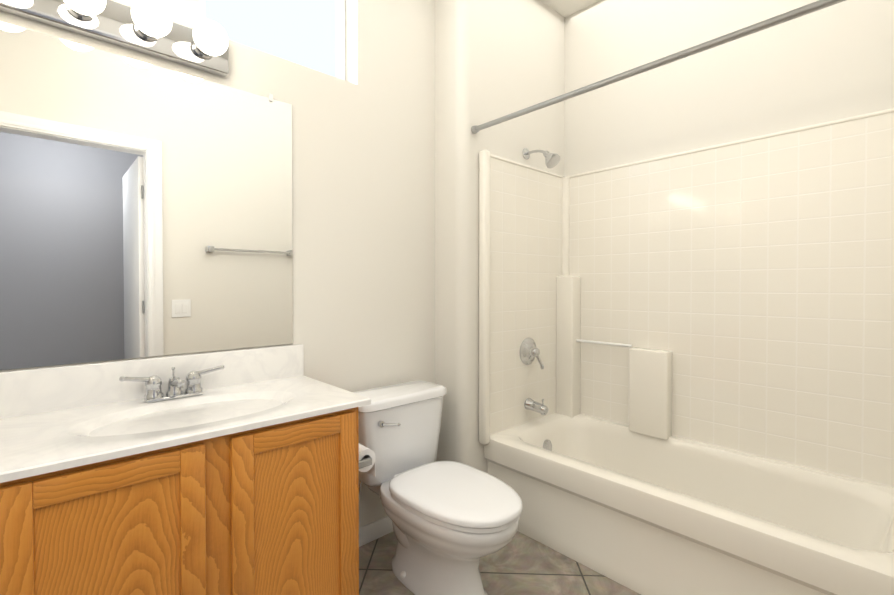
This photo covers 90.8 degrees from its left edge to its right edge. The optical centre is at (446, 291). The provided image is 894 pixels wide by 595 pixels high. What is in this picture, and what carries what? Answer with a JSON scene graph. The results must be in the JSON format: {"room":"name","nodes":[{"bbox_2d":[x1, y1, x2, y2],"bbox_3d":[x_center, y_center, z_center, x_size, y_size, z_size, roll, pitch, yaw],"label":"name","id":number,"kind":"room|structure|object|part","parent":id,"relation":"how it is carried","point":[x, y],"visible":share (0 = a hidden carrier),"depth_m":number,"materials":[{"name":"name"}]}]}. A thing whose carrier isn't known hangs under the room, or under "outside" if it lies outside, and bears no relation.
{"room":"bathroom","nodes":[
{"label":"bathroom","id":0,"kind":"room"},
{"bbox_2d":[0,0,434,527],"bbox_3d":[-0.994,-0.267,1.689,2.296,2.930,0.250,-1,1,-43],"label":"wall","id":1,"kind":"structure","parent":0,"point":[363,199],"depth_m":2.07,"materials":[{"name":"white paint"}]},
{"bbox_2d":[0,0,228,76],"bbox_3d":[-1.079,-0.857,1.302,0.842,0.120,0.192,-1,1,-43],"label":"light bar","id":2,"kind":"object","parent":1,"relation":"attached to","point":[149,27],"visible":1,"depth_m":1.40,"materials":[{"name":"silver metal"}]},
{"bbox_2d":[0,22,292,369],"bbox_3d":[-1.084,-0.282,1.427,1.199,1.009,0.011,-1,1,-43],"label":"mirror","id":3,"kind":"object","parent":1,"relation":"attached to","point":[145,209],"visible":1,"depth_m":1.46,"materials":[{"name":"clear glass"}]},
{"bbox_2d":[200,0,344,79],"bbox_3d":[-0.742,-1.260,1.911,0.653,0.610,0.045,-1,1,-43],"label":"window","id":4,"kind":"structure","parent":1,"relation":"in","point":[309,33],"depth_m":1.95,"materials":[{"name":"white glass"}]},
{"bbox_2d":[359,516,392,546],"bbox_3d":[-0.346,1.150,2.123,0.779,0.085,0.012,-1,1,-43],"label":"baseboard","id":5,"kind":"structure","parent":1,"relation":"attached to","point":[374,530],"depth_m":2.12,"materials":[{"name":"white"}]},
{"bbox_2d":[359,531,640,594],"bbox_3d":[0.109,1.252,1.397,3.500,0.100,2.300,-1,1,-43],"label":"floor","id":6,"kind":"structure","parent":0,"point":[519,563],"depth_m":1.87,"materials":[{"name":"tile"}]},
{"bbox_2d":[0,344,375,594],"bbox_3d":[-0.866,0.716,1.284,1.316,0.974,0.533,-1,1,-43],"label":"bathroom vanity","id":7,"kind":"object","parent":6,"relation":"on","point":[234,472],"visible":1,"depth_m":1.22,"materials":[{"name":"brown wood"}]},
{"bbox_2d":[119,365,224,402],"bbox_3d":[-0.889,0.306,1.452,0.303,0.104,0.134,-1,1,-43],"label":"faucet","id":8,"kind":"object","parent":7,"relation":"on","point":[194,393],"depth_m":1.47,"materials":[{"name":"silver metal"}]},
{"bbox_2d":[353,381,521,594],"bbox_3d":[-0.058,0.824,1.825,0.472,0.744,0.834,-1,1,-43],"label":"toilet","id":9,"kind":"object","parent":6,"relation":"on","point":[453,523],"visible":0.96,"depth_m":1.74,"materials":[{"name":"white ceramic"}]},
{"bbox_3d":[-0.236,0.471,2.014,0.472,0.043,0.225,-1,1,-43],"label":"tank lid","id":10,"kind":"part","parent":9,"relation":"part of","materials":[{"name":"white ceramic"}]},
{"bbox_3d":[-0.237,0.658,2.018,0.450,0.328,0.204,-1,1,-43],"label":"tank","id":11,"kind":"part","parent":9,"relation":"part of","materials":[{"name":"white ceramic"}]},
{"bbox_3d":[0.033,0.787,1.726,0.394,0.052,0.565,-1,1,-43],"label":"seat","id":12,"kind":"part","parent":9,"relation":"part of","materials":[{"name":"white plastic"}]},
{"bbox_2d":[479,108,893,594],"bbox_3d":[1.006,0.186,1.976,0.813,2.017,1.636,-1,1,-43],"label":"tub","id":13,"kind":"object","parent":6,"relation":"on","point":[686,372],"visible":0.96,"depth_m":2.07,"materials":[{"name":"white plastic"}]},
{"bbox_3d":[0.498,0.358,2.529,0.156,0.178,0.086,-1,1,-43],"label":"valve trim","id":14,"kind":"part","parent":13,"relation":"part of","materials":[{"name":"silver metal"}]},
{"bbox_3d":[0.507,-0.786,2.505,0.015,0.042,0.141,-1,1,-43],"label":"shower arm","id":15,"kind":"part","parent":13,"relation":"part of"},
{"bbox_3d":[0.514,0.649,2.516,0.068,0.089,0.139,-1,1,-43],"label":"spout","id":16,"kind":"part","parent":13,"relation":"part of","materials":[{"name":"silver metal"}]},
{"bbox_3d":[0.569,0.877,2.489,0.080,0.079,0.025,-1,1,-43],"label":"overflow plate","id":17,"kind":"part","parent":13,"relation":"part of","materials":[{"name":"silver metal"}]},
{"bbox_2d":[484,413,893,594],"bbox_3d":[1.022,0.982,1.994,0.758,0.425,1.626,-1,1,-43],"label":"basin","id":18,"kind":"object","parent":13,"relation":"in","point":[649,512],"depth_m":1.84,"materials":[{"name":"white plastic"}]},
{"bbox_2d":[435,0,564,472],"bbox_3d":[0.367,-0.281,2.795,1.204,2.930,0.460,-1,1,-43],"label":"wall jog","id":19,"kind":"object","parent":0,"point":[495,59],"visible":0.4,"depth_m":2.31,"materials":[{"name":"white paint"}]},
{"bbox_2d":[471,0,845,133],"bbox_3d":[0.688,-0.822,1.664,0.040,0.039,1.628,-1,1,-43],"label":"curtain rod","id":20,"kind":"object","parent":19,"relation":"attached to","point":[771,22],"visible":1,"depth_m":1.53,"materials":[{"name":"silver metal"}]},
{"bbox_2d":[541,0,598,17],"bbox_3d":[0.109,-1.778,1.358,3.500,0.100,2.300,-1,1,-43],"label":"ceiling","id":21,"kind":"structure","parent":0,"point":[565,8],"depth_m":2.69,"materials":[{"name":"white paint"}]},
{"bbox_2d":[564,0,893,176],"bbox_3d":[1.464,-0.275,2.275,0.290,2.930,1.790,-1,1,-43],"label":"wall","id":22,"kind":"structure","parent":0,"point":[831,63],"depth_m":2.21,"materials":[{"name":"white paint"}]}
]}

